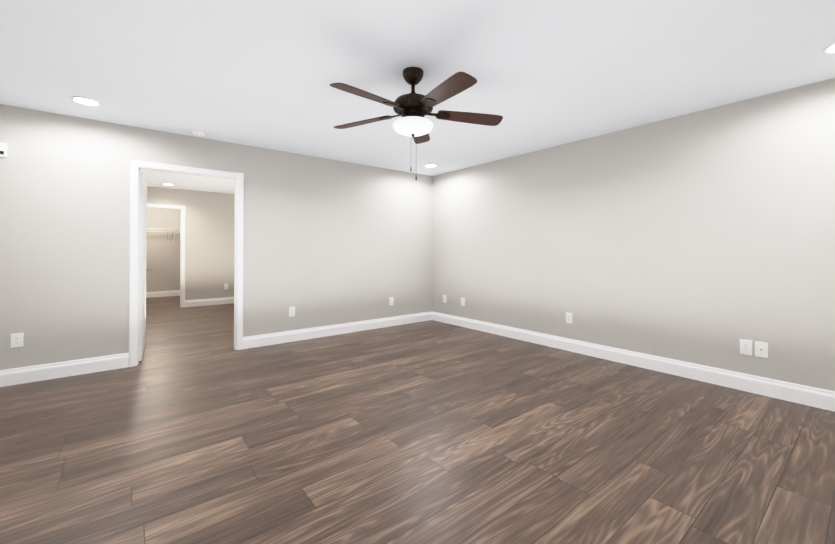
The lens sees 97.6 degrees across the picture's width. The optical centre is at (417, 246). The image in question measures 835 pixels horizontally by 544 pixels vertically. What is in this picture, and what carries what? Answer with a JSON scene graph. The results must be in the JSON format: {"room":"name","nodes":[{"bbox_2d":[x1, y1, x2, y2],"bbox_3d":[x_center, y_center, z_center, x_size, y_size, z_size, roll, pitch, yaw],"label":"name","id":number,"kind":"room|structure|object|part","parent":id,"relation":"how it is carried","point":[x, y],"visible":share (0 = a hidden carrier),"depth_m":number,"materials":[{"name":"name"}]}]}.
{"room":"empty bedroom","nodes":[
{"label":"empty bedroom","id":0,"kind":"room"},
{"bbox_2d":[146,208,180,291],"bbox_3d":[-6.739,0.056,9.168,2.720,2.440,0.120,1,-1,-38],"label":"wall","id":1,"kind":"structure","parent":0,"point":[163,255],"depth_m":9.30,"materials":[{"name":"paint"}]},
{"bbox_2d":[146,290,179,297],"bbox_3d":[-6.744,1.204,9.065,2.600,0.142,0.015,1,-1,-38],"label":"baseboard","id":2,"kind":"structure","parent":1,"relation":"attached to","point":[162,294],"depth_m":9.26,"materials":[{"name":"white wood"}]},
{"bbox_2d":[147,228,179,241],"bbox_3d":[-6.606,-0.290,8.907,2.563,0.326,0.463,1,-1,-38],"label":"closet shelf","id":3,"kind":"object","parent":1,"relation":"attached to","point":[162,231],"visible":0.42,"depth_m":9.06,"materials":[{"name":"white metal"}]},
{"bbox_2d":[147,186,234,299],"bbox_3d":[-4.687,0.040,7.771,4.200,2.440,0.120,1,-1,-38],"label":"wall","id":4,"kind":"structure","parent":0,"point":[209,251],"depth_m":7.82,"materials":[{"name":"paint"}]},
{"bbox_2d":[147,204,185,307],"bbox_3d":[-5.212,0.205,7.353,0.902,2.101,0.155,1,-1,-38],"label":"trim","id":5,"kind":"structure","parent":4,"relation":"attached to","point":[182,248],"depth_m":7.55,"materials":[{"name":"white wood"}]},
{"bbox_2d":[185,297,233,306],"bbox_3d":[-3.921,1.195,8.281,2.289,0.142,0.015,1,-1,-38],"label":"baseboard","id":6,"kind":"structure","parent":4,"relation":"attached to","point":[206,302],"depth_m":7.83,"materials":[{"name":"white wood"}]},
{"bbox_2d":[0,104,431,369],"bbox_3d":[-1.745,0.005,4.706,5.000,2.440,0.120,1,-1,-38],"label":"wall","id":7,"kind":"structure","parent":0,"point":[327,242],"depth_m":3.93,"materials":[{"name":"paint"}]},
{"bbox_2d":[0,142,6,156],"bbox_3d":[-3.605,-0.837,3.142,0.100,0.120,0.034,1,-1,-38],"label":"door chime","id":8,"kind":"object","parent":7,"relation":"attached to","point":[3,149],"visible":0.98,"depth_m":3.15,"materials":[{"name":"white plastic"}]},
{"bbox_2d":[10,333,23,347],"bbox_3d":[-3.518,0.824,3.209,0.078,0.124,0.008,1,-1,-38],"label":"electrical outlet","id":9,"kind":"object","parent":7,"relation":"attached to","point":[16,339],"visible":1,"depth_m":3.21,"materials":[{"name":"white plastic"}]},
{"bbox_2d":[0,353,128,386],"bbox_3d":[-3.276,1.140,3.393,0.927,0.142,0.015,1,-1,-38],"label":"baseboard","id":10,"kind":"structure","parent":7,"relation":"attached to","point":[8,377],"depth_m":3.38,"materials":[{"name":"white wood"}]},
{"bbox_2d":[139,171,152,360],"bbox_3d":[-3.182,0.208,4.229,0.171,2.000,0.915,0,-1,-34],"label":"door","id":11,"kind":"structure","parent":7,"relation":"in","point":[143,268],"depth_m":3.94,"materials":[{"name":"white wood"}]},
{"bbox_2d":[128,160,243,366],"bbox_3d":[-2.537,0.170,4.077,1.066,2.096,0.155,1,-1,-38],"label":"door frame","id":12,"kind":"structure","parent":7,"relation":"attached to","point":[136,166],"depth_m":3.85,"materials":[{"name":"white wood"}]},
{"bbox_2d":[289,307,294,316],"bbox_3d":[-1.619,0.841,4.715,0.078,0.124,0.008,1,-1,-38],"label":"electrical outlet","id":13,"kind":"object","parent":7,"relation":"attached to","point":[291,311],"visible":1,"depth_m":4.71,"materials":[{"name":"white plastic"}]},
{"bbox_2d":[243,311,431,348],"bbox_3d":[-0.919,1.161,5.262,2.957,0.142,0.015,1,-1,-38],"label":"baseboard","id":14,"kind":"structure","parent":7,"relation":"attached to","point":[323,331],"depth_m":5.02,"materials":[{"name":"white wood"}]},
{"bbox_2d":[389,297,393,305],"bbox_3d":[-0.405,0.852,5.678,0.078,0.124,0.008,1,-1,-38],"label":"electrical outlet","id":15,"kind":"object","parent":7,"relation":"attached to","point":[391,300],"visible":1,"depth_m":5.67,"materials":[{"name":"white plastic"}]},
{"bbox_2d":[0,296,834,543],"bbox_3d":[-2.127,1.291,5.173,5.600,0.120,12.450,1,-1,-38],"label":"floor","id":16,"kind":"structure","parent":0,"point":[193,427],"depth_m":2.17,"materials":[{"name":"brown wood"}]},
{"bbox_2d":[0,0,834,193],"bbox_3d":[-2.127,-1.269,5.202,5.600,0.120,12.450,1,-1,-38],"label":"ceiling","id":17,"kind":"structure","parent":0,"point":[267,73],"depth_m":2.50,"materials":[{"name":"paint"}]},
{"bbox_2d":[71,96,101,105],"bbox_3d":[-2.808,-1.229,3.099,0.196,0.008,0.196,1,-1,-38],"label":"recessed light","id":18,"kind":"object","parent":17,"relation":"in","point":[85,101],"visible":1,"depth_m":3.10,"materials":[{"name":"white plastic"}]},
{"bbox_2d":[192,130,205,136],"bbox_3d":[-2.331,-1.204,3.897,0.134,0.040,0.134,1,-1,-38],"label":"smoke detector","id":19,"kind":"object","parent":17,"relation":"attached to","point":[199,133],"visible":1,"depth_m":3.87,"materials":[{"name":"white plastic"}]},
{"bbox_2d":[330,67,502,180],"bbox_3d":[-0.037,-0.860,2.550,1.267,0.757,1.269,1,-1,-38],"label":"ceiling fan","id":20,"kind":"object","parent":17,"relation":"hanging from","point":[412,108],"visible":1,"depth_m":2.50,"materials":[{"name":"brown wood"}]},
{"bbox_3d":[-0.031,-0.838,2.586,0.286,0.086,0.286,1,-1,-38],"label":"lamp shade","id":21,"kind":"part","parent":20,"relation":"part of","materials":[{"name":"white glass"}]},
{"bbox_2d":[424,164,436,166],"bbox_3d":[0.196,-1.203,5.442,0.196,0.008,0.196,1,-1,-38],"label":"recessed light","id":22,"kind":"object","parent":17,"relation":"in","point":[430,165],"visible":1,"depth_m":5.42,"materials":[{"name":"white plastic"}]},
{"bbox_2d":[822,43,834,53],"bbox_3d":[2.639,-1.239,2.249,0.196,0.008,0.196,1,-1,-38],"label":"recessed light","id":23,"kind":"object","parent":17,"relation":"in","point":[829,49],"visible":1,"depth_m":2.30,"materials":[{"name":"white plastic"}]},
{"bbox_2d":[432,78,834,391],"bbox_3d":[1.929,0.000,4.193,0.120,2.440,5.490,1,-1,-38],"label":"wall","id":24,"kind":"structure","parent":0,"point":[706,237],"depth_m":3.48,"materials":[{"name":"paint"}]},
{"bbox_2d":[461,297,464,305],"bbox_3d":[0.699,0.851,5.632,0.008,0.124,0.078,1,-1,-38],"label":"electrical outlet","id":25,"kind":"object","parent":24,"relation":"attached to","point":[462,301],"visible":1,"depth_m":5.63,"materials":[{"name":"white plastic"}]},
{"bbox_2d":[566,312,571,323],"bbox_3d":[1.774,0.836,4.276,0.008,0.124,0.078,1,-1,-38],"label":"electrical outlet","id":26,"kind":"object","parent":24,"relation":"attached to","point":[568,317],"visible":1,"depth_m":4.28,"materials":[{"name":"white plastic"}]},
{"bbox_2d":[432,311,834,411],"bbox_3d":[1.876,1.148,4.138,0.015,0.142,5.250,1,-1,-38],"label":"baseboard","id":27,"kind":"structure","parent":24,"relation":"attached to","point":[804,395],"depth_m":3.45,"materials":[{"name":"white wood"}]},
{"bbox_2d":[740,339,751,355],"bbox_3d":[2.744,0.842,3.053,0.008,0.124,0.078,1,-1,-38],"label":"electrical outlet","id":28,"kind":"object","parent":24,"relation":"attached to","point":[745,347],"visible":1,"depth_m":3.05,"materials":[{"name":"white plastic"}]},
{"bbox_2d":[755,341,767,357],"bbox_3d":[2.800,0.841,2.975,0.016,0.124,0.078,1,-1,-38],"label":"outlet","id":29,"kind":"object","parent":24,"relation":"attached to","point":[761,349],"visible":1,"depth_m":2.98,"materials":[{"name":"white plastic"}]}
]}

